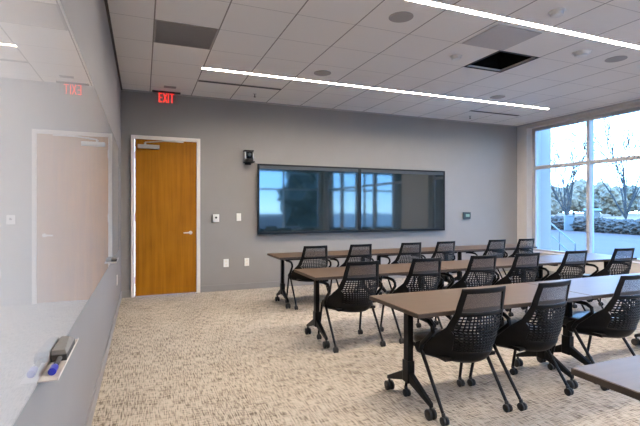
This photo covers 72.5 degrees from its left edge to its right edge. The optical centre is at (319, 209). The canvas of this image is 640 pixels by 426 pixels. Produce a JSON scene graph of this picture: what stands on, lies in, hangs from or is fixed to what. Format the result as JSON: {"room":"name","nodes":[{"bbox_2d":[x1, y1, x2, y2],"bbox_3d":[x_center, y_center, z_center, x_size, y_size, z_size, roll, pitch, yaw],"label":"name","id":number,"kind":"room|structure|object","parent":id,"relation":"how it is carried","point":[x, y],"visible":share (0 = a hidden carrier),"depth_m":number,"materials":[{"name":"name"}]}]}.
{"room":"training classroom","nodes":[
{"label":"training classroom","id":0,"kind":"room"},
{"bbox_2d":[13,0,120,425],"bbox_3d":[-0.898,-0.237,1.201,0.150,3.135,11.500,0,0,-22],"label":"wall","id":1,"kind":"structure","parent":0,"point":[66,401],"depth_m":2.70,"materials":[{"name":"paint"}]},
{"bbox_2d":[0,0,118,425],"bbox_3d":[-1.162,-0.136,2.065,0.009,1.338,7.900,0,0,-22],"label":"whiteboard","id":2,"kind":"object","parent":1,"relation":"attached to","point":[59,150],"visible":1,"depth_m":1.44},
{"bbox_2d":[37,338,78,382],"bbox_3d":[-0.929,0.529,1.560,0.062,0.008,0.460,0,0,-22],"label":"marker tray","id":3,"kind":"object","parent":2,"relation":"attached to","point":[45,377],"visible":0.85,"depth_m":1.42,"materials":[{"name":"white plastic"}]},
{"bbox_2d":[48,356,61,375],"bbox_3d":[-0.878,0.517,1.453,0.024,0.024,0.143,0,0,-22],"label":"marker","id":4,"kind":"object","parent":3,"relation":"on","point":[54,367],"visible":1,"depth_m":1.41,"materials":[{"name":"blue plastic"}]},
{"bbox_2d":[51,336,74,361],"bbox_3d":[-0.947,0.510,1.613,0.050,0.038,0.200,0,0,-22],"label":"eraser","id":5,"kind":"object","parent":3,"relation":"on","point":[64,346],"visible":0.98,"depth_m":1.56,"materials":[{"name":"fabric"}]},
{"bbox_2d":[85,291,121,425],"bbox_3d":[-0.877,1.280,1.365,0.012,0.100,11.188,0,0,-22],"label":"baseboard","id":6,"kind":"structure","parent":1,"relation":"attached to","point":[101,372],"depth_m":3.35,"materials":[{"name":"plastic"}]},
{"bbox_2d":[104,0,121,89],"bbox_3d":[-0.871,-1.795,1.362,0.022,0.020,11.178,0,0,-22],"label":"trim","id":7,"kind":"structure","parent":1,"relation":"attached to","point":[105,1],"depth_m":4.57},
{"bbox_2d":[121,90,516,290],"bbox_3d":[0.693,-0.237,8.131,8.306,3.135,0.150,0,0,-22],"label":"wall","id":8,"kind":"structure","parent":0,"point":[478,161],"depth_m":7.61,"materials":[{"name":"paint"}]},
{"bbox_2d":[131,135,199,296],"bbox_3d":[-2.377,0.103,6.768,1.017,2.454,0.270,0,0,-22],"label":"door","id":9,"kind":"structure","parent":8,"relation":"in","point":[165,171],"depth_m":6.79,"materials":[{"name":"brown wood"}]},
{"bbox_2d":[212,214,218,222],"bbox_3d":[-1.689,0.151,7.062,0.115,0.142,0.042,0,0,-22],"label":"thermostat","id":10,"kind":"object","parent":8,"relation":"attached to","point":[215,217],"visible":1,"depth_m":7.05,"materials":[{"name":"white plastic"}]},
{"bbox_2d":[223,259,228,266],"bbox_3d":[-1.535,0.880,7.141,0.085,0.130,0.012,0,0,-22],"label":"wall outlet","id":11,"kind":"object","parent":8,"relation":"attached to","point":[225,261],"visible":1,"depth_m":7.14,"materials":[{"name":"white plastic"}]},
{"bbox_2d":[236,213,240,220],"bbox_3d":[-1.342,0.130,7.218,0.075,0.125,0.014,0,0,-22],"label":"light switch","id":12,"kind":"object","parent":8,"relation":"attached to","point":[238,215],"visible":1,"depth_m":7.21,"materials":[{"name":"white plastic"}]},
{"bbox_2d":[244,258,248,265],"bbox_3d":[-1.218,0.878,7.270,0.078,0.130,0.012,0,0,-22],"label":"wall outlet","id":13,"kind":"object","parent":8,"relation":"attached to","point":[246,260],"visible":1,"depth_m":7.26,"materials":[{"name":"white plastic"}]},
{"bbox_2d":[243,150,254,164],"bbox_3d":[-1.171,-0.858,7.208,0.165,0.235,0.160,0,0,-22],"label":"video camera","id":14,"kind":"object","parent":8,"relation":"attached to","point":[248,154],"visible":1,"depth_m":7.17,"materials":[{"name":"black plastic"}]},
{"bbox_2d":[257,164,359,233],"bbox_3d":[-0.170,-0.170,7.655,1.898,1.179,0.085,0,0,-22],"label":"wall display","id":15,"kind":"object","parent":8,"relation":"attached to","point":[291,199],"visible":1,"depth_m":7.60,"materials":[{"name":"black glass"}]},
{"bbox_2d":[122,268,510,297],"bbox_3d":[0.654,1.280,8.028,7.858,0.100,0.012,0,0,-22],"label":"baseboard","id":16,"kind":"structure","parent":8,"relation":"attached to","point":[226,287],"depth_m":7.34,"materials":[{"name":"plastic"}]},
{"bbox_2d":[122,89,516,126],"bbox_3d":[0.656,-1.795,8.024,7.858,0.020,0.022,0,0,-22],"label":"trim","id":17,"kind":"structure","parent":8,"relation":"attached to","point":[122,89],"depth_m":7.66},
{"bbox_2d":[360,168,444,231],"bbox_3d":[1.591,-0.170,8.369,1.900,1.179,0.085,0,0,-22],"label":"wall display","id":18,"kind":"object","parent":8,"relation":"attached to","point":[391,200],"visible":0.99,"depth_m":8.33,"materials":[{"name":"black glass"}]},
{"bbox_2d":[463,212,470,218],"bbox_3d":[3.014,0.130,8.974,0.190,0.140,0.033,0,0,-22],"label":"control panel","id":19,"kind":"object","parent":8,"relation":"attached to","point":[466,215],"visible":1,"depth_m":8.96,"materials":[{"name":"grey plastic"}]},
{"bbox_2d":[91,271,639,425],"bbox_3d":[2.853,1.390,2.802,8.306,0.120,11.650,0,0,-22],"label":"floor","id":20,"kind":"structure","parent":0,"point":[242,357],"depth_m":3.58,"materials":[{"name":"carpet"}]},
{"bbox_2d":[285,245,331,309],"bbox_3d":[-0.156,0.907,6.050,0.597,0.845,0.589,0,0,-22],"label":"mesh chair","id":21,"kind":"object","parent":20,"relation":"on","point":[292,275],"visible":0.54,"depth_m":5.83,"materials":[{"name":"black plastic"}]},
{"bbox_2d":[267,250,380,308],"bbox_3d":[0.059,0.984,6.315,1.526,0.692,0.624,0,0,-22],"label":"table","id":22,"kind":"object","parent":20,"relation":"on","point":[283,257],"visible":0.52,"depth_m":6.08,"materials":[{"name":"laminate"}]},
{"bbox_2d":[317,260,385,352],"bbox_3d":[0.304,0.907,4.316,0.597,0.845,0.589,0,0,-22],"label":"mesh chair","id":23,"kind":"object","parent":20,"relation":"on","point":[351,301],"visible":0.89,"depth_m":4.10,"materials":[{"name":"black plastic"}]},
{"bbox_2d":[330,244,374,302],"bbox_3d":[0.466,0.907,6.302,0.597,0.845,0.589,0,0,-24],"label":"mesh chair","id":24,"kind":"object","parent":20,"relation":"on","point":[368,246],"visible":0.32,"depth_m":6.06,"materials":[{"name":"black plastic"}]},
{"bbox_2d":[294,263,448,348],"bbox_3d":[0.547,0.984,4.646,1.526,0.692,0.624,0,0,-22],"label":"table","id":25,"kind":"object","parent":20,"relation":"on","point":[328,273],"visible":0.57,"depth_m":4.41,"materials":[{"name":"brown wood"}]},
{"bbox_2d":[379,242,422,294],"bbox_3d":[1.246,0.907,6.618,0.597,0.845,0.589,0,0,-21],"label":"mesh chair","id":26,"kind":"object","parent":20,"relation":"on","point":[401,252],"visible":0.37,"depth_m":6.37,"materials":[{"name":"black plastic"}]},
{"bbox_2d":[380,257,442,343],"bbox_3d":[0.978,0.907,4.589,0.597,0.845,0.589,0,0,-20],"label":"mesh chair","id":27,"kind":"object","parent":20,"relation":"on","point":[403,288],"visible":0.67,"depth_m":4.35,"materials":[{"name":"black plastic"}]},
{"bbox_2d":[365,247,465,291],"bbox_3d":[1.475,0.984,6.889,1.526,0.692,0.624,0,0,-22],"label":"table","id":28,"kind":"object","parent":20,"relation":"on","point":[424,250],"visible":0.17,"depth_m":6.76,"materials":[{"name":"brown wood"}]},
{"bbox_2d":[413,241,455,288],"bbox_3d":[1.809,0.907,6.846,0.597,0.845,0.589,0,0,-23],"label":"mesh chair","id":29,"kind":"object","parent":20,"relation":"on","point":[449,253],"visible":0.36,"depth_m":6.60,"materials":[{"name":"black plastic"}]},
{"bbox_2d":[403,285,512,425],"bbox_3d":[0.927,0.907,2.955,0.597,0.845,0.589,0,0,-21],"label":"mesh chair","id":30,"kind":"object","parent":20,"relation":"on","point":[450,343],"visible":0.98,"depth_m":2.74,"materials":[{"name":"black plastic"}]},
{"bbox_2d":[434,255,496,327],"bbox_3d":[1.646,0.907,4.859,0.597,0.845,0.589,0,0,-20],"label":"mesh chair","id":31,"kind":"object","parent":20,"relation":"on","point":[461,283],"visible":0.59,"depth_m":4.62,"materials":[{"name":"black plastic"}]},
{"bbox_2d":[369,283,591,420],"bbox_3d":[1.187,0.984,3.227,1.526,0.692,0.624,0,0,-22],"label":"table","id":32,"kind":"object","parent":20,"relation":"on","point":[433,303],"visible":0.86,"depth_m":3.09,"materials":[{"name":"brown wood"}]},
{"bbox_2d":[465,239,505,285],"bbox_3d":[2.752,0.907,7.228,0.597,0.845,0.589,0,0,-20],"label":"mesh chair","id":33,"kind":"object","parent":20,"relation":"on","point":[492,244],"visible":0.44,"depth_m":6.98,"materials":[{"name":"black plastic"}]},
{"bbox_2d":[420,257,552,327],"bbox_3d":[1.963,0.984,5.220,1.526,0.692,0.624,0,0,-22],"label":"table","id":34,"kind":"object","parent":20,"relation":"on","point":[457,265],"visible":0.2,"depth_m":5.14,"materials":[{"name":"brown wood"}]},
{"bbox_2d":[447,244,536,284],"bbox_3d":[2.891,0.984,7.463,1.526,0.692,0.624,0,0,-22],"label":"table","id":35,"kind":"object","parent":20,"relation":"on","point":[471,248],"visible":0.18,"depth_m":7.29,"materials":[{"name":"brown wood"}]},
{"bbox_2d":[479,252,539,320],"bbox_3d":[2.229,0.907,5.096,0.597,0.845,0.589,0,0,-19],"label":"mesh chair","id":36,"kind":"object","parent":20,"relation":"on","point":[534,268],"visible":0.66,"depth_m":4.85,"materials":[{"name":"black plastic"}]},
{"bbox_2d":[502,238,534,276],"bbox_3d":[3.331,0.907,7.463,0.597,0.845,0.589,0,0,-21],"label":"mesh chair","id":37,"kind":"object","parent":20,"relation":"on","point":[520,247],"visible":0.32,"depth_m":7.21,"materials":[{"name":"black plastic"}]},
{"bbox_2d":[467,279,573,410],"bbox_3d":[1.467,0.907,3.174,0.597,0.845,0.589,0,0,-28],"label":"mesh chair","id":38,"kind":"object","parent":20,"relation":"on","point":[521,335],"visible":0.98,"depth_m":2.95,"materials":[{"name":"black plastic"}]},
{"bbox_2d":[525,250,587,314],"bbox_3d":[2.942,0.907,5.385,0.597,0.845,0.589,0,0,-19],"label":"mesh chair","id":39,"kind":"object","parent":20,"relation":"on","point":[576,265],"visible":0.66,"depth_m":5.14,"materials":[{"name":"black plastic"}]},
{"bbox_2d":[513,253,636,314],"bbox_3d":[3.379,0.984,5.794,1.526,0.692,0.624,0,0,-22],"label":"table","id":40,"kind":"object","parent":20,"relation":"on","point":[556,260],"visible":0.27,"depth_m":5.66,"materials":[{"name":"brown wood"}]},
{"bbox_2d":[526,273,639,383],"bbox_3d":[2.603,0.984,3.801,1.526,0.692,0.624,0,0,-22],"label":"table","id":41,"kind":"object","parent":20,"relation":"on","point":[598,287],"visible":0.56,"depth_m":3.56,"materials":[{"name":"brown wood"}]},
{"bbox_2d":[547,275,639,390],"bbox_3d":[2.239,0.907,3.487,0.597,0.845,0.589,0,0,-25],"label":"mesh chair","id":42,"kind":"object","parent":20,"relation":"on","point":[622,324],"visible":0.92,"depth_m":3.27,"materials":[{"name":"black plastic"}]},
{"bbox_2d":[572,248,634,308],"bbox_3d":[3.730,0.907,5.704,0.597,0.845,0.589,0,0,-19],"label":"mesh chair","id":43,"kind":"object","parent":20,"relation":"on","point":[604,272],"visible":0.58,"depth_m":5.46,"materials":[{"name":"black plastic"}]},
{"bbox_2d":[571,355,639,400],"bbox_3d":[1.836,0.984,1.758,1.526,0.692,0.624,0,0,-22],"label":"table","id":44,"kind":"object","parent":20,"relation":"on","point":[622,375],"visible":1,"depth_m":1.70,"materials":[{"name":"brown wood"}]},
{"bbox_2d":[107,0,639,125],"bbox_3d":[2.853,-1.820,2.802,8.306,0.030,11.650,0,0,-22],"label":"ceiling","id":45,"kind":"structure","parent":0,"point":[356,41],"depth_m":5.16,"materials":[{"name":"tile"}]},
{"bbox_2d":[152,90,180,102],"bbox_3d":[-2.353,-1.712,6.697,0.410,0.185,0.044,0,0,-22],"label":"exit sign","id":46,"kind":"object","parent":45,"relation":"hanging from","point":[158,91],"visible":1,"depth_m":6.68,"materials":[{"name":"plastic"}]},
{"bbox_2d":[154,19,218,49],"bbox_3d":[-1.403,-1.806,4.541,0.600,0.018,0.600,0,0,-22],"label":"ceiling vent","id":47,"kind":"object","parent":45,"relation":"in","point":[166,32],"visible":1,"depth_m":4.50,"materials":[{"name":"grey metal"}]},
{"bbox_2d":[198,80,280,89],"bbox_3d":[-1.146,-1.808,6.355,1.209,0.013,0.080,0,0,-22],"label":"ceiling vent","id":48,"kind":"object","parent":45,"relation":"in","point":[198,80],"visible":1,"depth_m":6.34,"materials":[{"name":"metal"}]},
{"bbox_2d":[314,70,330,75],"bbox_3d":[0.033,-1.800,5.786,0.230,0.010,0.230,0,0,-22],"label":"ceiling speaker","id":49,"kind":"object","parent":45,"relation":"attached to","point":[320,72],"visible":1,"depth_m":5.78},
{"bbox_2d":[202,67,548,108],"bbox_3d":[1.300,-1.819,6.724,6.060,0.031,0.062,0,0,-22],"label":"recessed light","id":50,"kind":"object","parent":45,"relation":"in","point":[202,67],"visible":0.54,"depth_m":6.46,"materials":[{"name":"white plastic"}]},
{"bbox_2d":[389,11,412,22],"bbox_3d":[0.760,-1.800,4.100,0.230,0.010,0.230,0,0,-22],"label":"ceiling speaker","id":51,"kind":"object","parent":45,"relation":"attached to","point":[398,17],"visible":1,"depth_m":4.09},
{"bbox_2d":[450,54,461,60],"bbox_3d":[1.609,-1.782,5.162,0.140,0.045,0.140,0,0,-22],"label":"smoke detector","id":52,"kind":"object","parent":45,"relation":"attached to","point":[457,57],"visible":1,"depth_m":5.12,"materials":[{"name":"white plastic"}]},
{"bbox_2d":[471,110,519,115],"bbox_3d":[3.292,-1.808,8.208,1.170,0.013,0.080,0,0,-22],"label":"ceiling vent","id":53,"kind":"object","parent":45,"relation":"in","point":[471,110],"visible":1,"depth_m":8.22,"materials":[{"name":"metal"}]},
{"bbox_2d":[490,95,504,98],"bbox_3d":[2.854,-1.800,7.022,0.230,0.010,0.230,0,0,-22],"label":"ceiling speaker","id":54,"kind":"object","parent":45,"relation":"attached to","point":[496,96],"visible":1,"depth_m":7.02},
{"bbox_2d":[464,51,539,72],"bbox_3d":[2.212,-2.058,5.359,0.625,0.514,0.626,0,0,-22],"label":"ceiling vent","id":55,"kind":"object","parent":45,"relation":"attached to","point":[500,60],"visible":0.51,"depth_m":5.63,"materials":[{"name":"black metal"}]},
{"bbox_2d":[461,22,545,50],"bbox_3d":[1.907,-1.805,4.585,0.600,0.020,0.575,0,0,-22],"label":"panel","id":56,"kind":"object","parent":45,"relation":"attached to","point":[501,36],"visible":1,"depth_m":4.54,"materials":[{"name":"white plastic"}]},
{"bbox_2d":[407,0,639,48],"bbox_3d":[2.262,-1.819,4.351,6.060,0.031,0.062,0,0,-22],"label":"recessed light","id":57,"kind":"object","parent":45,"relation":"in","point":[426,2],"visible":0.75,"depth_m":4.24,"materials":[{"name":"white plastic"}]},
{"bbox_2d":[548,8,565,17],"bbox_3d":[2.163,-1.782,3.986,0.150,0.045,0.150,0,0,-22],"label":"smoke detector","id":58,"kind":"object","parent":45,"relation":"attached to","point":[558,12],"visible":1,"depth_m":3.95,"materials":[{"name":"white plastic"}]},
{"bbox_2d":[572,49,592,57],"bbox_3d":[3.017,-1.782,5.029,0.210,0.045,0.210,0,0,-22],"label":"smoke detector","id":59,"kind":"object","parent":45,"relation":"attached to","point":[585,52],"visible":1,"depth_m":4.98,"materials":[{"name":"white plastic"}]},
{"bbox_2d":[605,56,627,62],"bbox_3d":[3.556,-1.800,5.246,0.230,0.010,0.230,0,0,-22],"label":"ceiling speaker","id":60,"kind":"object","parent":45,"relation":"attached to","point":[615,58],"visible":1,"depth_m":5.24},
{"bbox_2d":[517,101,639,274],"bbox_3d":[6.592,-0.237,4.237,0.299,3.135,11.500,0,0,-22],"label":"wall","id":61,"kind":"structure","parent":0,"point":[524,134],"depth_m":9.30,"materials":[{"name":"paint"}]},
{"bbox_2d":[531,270,573,277],"bbox_3d":[6.393,1.280,4.312,0.012,0.100,11.188,0,0,-22],"label":"baseboard","id":62,"kind":"structure","parent":61,"relation":"attached to","point":[544,271],"depth_m":8.72,"materials":[{"name":"plastic"}]},
{"bbox_2d":[517,99,639,127],"bbox_3d":[6.382,-1.790,4.302,0.040,0.030,11.178,0,0,-22],"label":"trim","id":63,"kind":"structure","parent":61,"relation":"attached to","point":[636,100],"depth_m":8.05,"materials":[{"name":"metal"}]},
{"bbox_2d":[532,106,639,263],"bbox_3d":[5.076,-0.410,7.882,0.269,2.620,3.095,0,0,-22],"label":"window","id":64,"kind":"structure","parent":61,"relation":"in","point":[589,162],"depth_m":8.14,"materials":[{"name":"metal"}]},
{"label":"outside","id":65,"kind":"structure","parent":0,"visible":0},
{"bbox_2d":[551,229,639,258],"bbox_3d":[70.264,1.530,50.064,152.150,0.100,280.000,0,0,-22],"label":"ground","id":66,"kind":"structure","parent":65,"point":[604,243],"depth_m":20.05,"materials":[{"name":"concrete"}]},
{"bbox_2d":[551,191,557,214],"bbox_3d":[33.342,-1.019,66.183,4.551,5.015,4.273,0,0,-22],"label":"leafy tree","id":67,"kind":"object","parent":66,"relation":"on","point":[553,201],"visible":0.1,"depth_m":64.87,"materials":[{"name":"green plant"}]},
{"bbox_2d":[551,215,563,229],"bbox_3d":[17.284,1.044,32.491,1.942,1.212,2.977,0,0,-22],"label":"hedge","id":68,"kind":"object","parent":66,"relation":"on","point":[558,221],"visible":0.34,"depth_m":31.51,"materials":[{"name":"green plant"}]},
{"bbox_2d":[551,186,563,214],"bbox_3d":[42.661,-1.604,80.101,5.360,6.184,5.283,0,0,-22],"label":"leafy tree","id":69,"kind":"object","parent":66,"relation":"on","point":[558,210],"visible":0.12,"depth_m":77.86,"materials":[{"name":"green plant"}]},
{"bbox_2d":[551,223,575,250],"bbox_3d":[6.780,0.905,12.298,0.044,1.151,1.441,0,0,1],"label":"stair railing","id":70,"kind":"object","parent":66,"relation":"on","point":[561,232],"visible":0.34,"depth_m":12.25,"materials":[{"name":"metal"}]},
{"bbox_2d":[563,215,574,230],"bbox_3d":[17.104,0.950,30.000,0.620,1.060,0.460,0,0,18],"label":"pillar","id":71,"kind":"structure","parent":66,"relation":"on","point":[568,219],"depth_m":29.83,"materials":[{"name":"white concrete"}]},
{"bbox_2d":[559,180,585,214],"bbox_3d":[38.347,-1.498,65.877,4.420,5.972,4.050,0,0,-22],"label":"leafy tree","id":72,"kind":"object","parent":66,"relation":"on","point":[578,203],"visible":0.74,"depth_m":64.66,"materials":[{"name":"green plant"}]},
{"bbox_2d":[551,120,602,214],"bbox_3d":[18.381,-3.603,34.854,7.268,10.373,6.867,0,0,-43],"label":"bare tree","id":73,"kind":"object","parent":66,"relation":"on","point":[566,209],"visible":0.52,"depth_m":33.69,"materials":[{"name":"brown plant"}]},
{"bbox_2d":[569,216,605,231],"bbox_3d":[18.039,1.072,29.134,2.118,1.207,3.587,0,0,-22],"label":"hedge","id":74,"kind":"object","parent":66,"relation":"on","point":[579,224],"visible":0.45,"depth_m":29.01,"materials":[{"name":"green plant"}]},
{"bbox_2d":[579,178,598,211],"bbox_3d":[48.584,-2.095,80.207,4.344,7.166,4.755,0,0,13],"label":"leafy tree","id":75,"kind":"object","parent":66,"relation":"on","point":[596,199],"visible":0.04,"depth_m":78.28,"materials":[{"name":"green plant"}]},
{"bbox_2d":[551,213,639,219],"bbox_3d":[38.757,1.130,69.266,68.888,0.700,76.236,0,0,-22],"label":"lawn","id":76,"kind":"structure","parent":66,"relation":"on","point":[635,216],"depth_m":67.93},
{"bbox_2d":[582,208,601,216],"bbox_3d":[38.613,0.580,62.000,2.200,1.400,1.600,0,0,23],"label":"shelter","id":77,"kind":"object","parent":76,"relation":"on","point":[596,210],"visible":0.57,"depth_m":61.32,"materials":[{"name":"white concrete"}]},
{"bbox_2d":[560,113,639,219],"bbox_3d":[19.942,-3.180,28.507,7.056,9.528,9.647,0,0,3],"label":"bare tree","id":78,"kind":"object","parent":66,"relation":"on","point":[623,186],"visible":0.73,"depth_m":28.87,"materials":[{"name":"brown plant"}]},
{"bbox_2d":[594,181,610,207],"bbox_3d":[61.468,-2.372,95.658,5.754,7.722,6.158,0,0,-22],"label":"leafy tree","id":79,"kind":"object","parent":66,"relation":"on","point":[599,187],"visible":0.27,"depth_m":94.40,"materials":[{"name":"green plant"}]},
{"bbox_2d":[596,185,629,215],"bbox_3d":[44.365,-1.062,66.135,4.317,5.100,3.846,0,0,7],"label":"leafy tree","id":80,"kind":"object","parent":66,"relation":"on","point":[606,203],"visible":0.84,"depth_m":65.15,"materials":[{"name":"green plant"}]},
{"bbox_2d":[596,218,639,234],"bbox_3d":[18.755,1.091,25.648,1.904,1.113,5.197,0,0,-17],"label":"hedge","id":81,"kind":"object","parent":66,"relation":"on","point":[624,226],"visible":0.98,"depth_m":26.14,"materials":[{"name":"green plant"}]},
{"bbox_2d":[626,185,637,211],"bbox_3d":[55.858,-1.507,79.628,4.522,5.990,5.522,0,0,-22],"label":"leafy tree","id":82,"kind":"object","parent":66,"relation":"on","point":[629,193],"visible":0.29,"depth_m":77.92,"materials":[{"name":"green plant"}]},
{"bbox_2d":[636,189,639,211],"bbox_3d":[49.743,-0.894,66.116,4.008,4.765,4.307,0,0,-22],"label":"leafy tree","id":83,"kind":"object","parent":66,"relation":"on","point":[638,196],"visible":0.86,"depth_m":67.11,"materials":[{"name":"green plant"}]},
{"bbox_3d":[7.632,1.455,6.061,2.999,0.050,13.500,0,0,-22],"label":"walkway","id":84,"kind":"object","parent":66,"relation":"on","visible":0},
{"bbox_2d":[538,129,550,249],"bbox_3d":[4.774,-0.395,9.758,0.480,3.750,0.500,0,0,-22],"label":"pier","id":85,"kind":"structure","parent":84,"relation":"on","point":[544,136],"depth_m":9.54,"materials":[{"name":"white concrete"}]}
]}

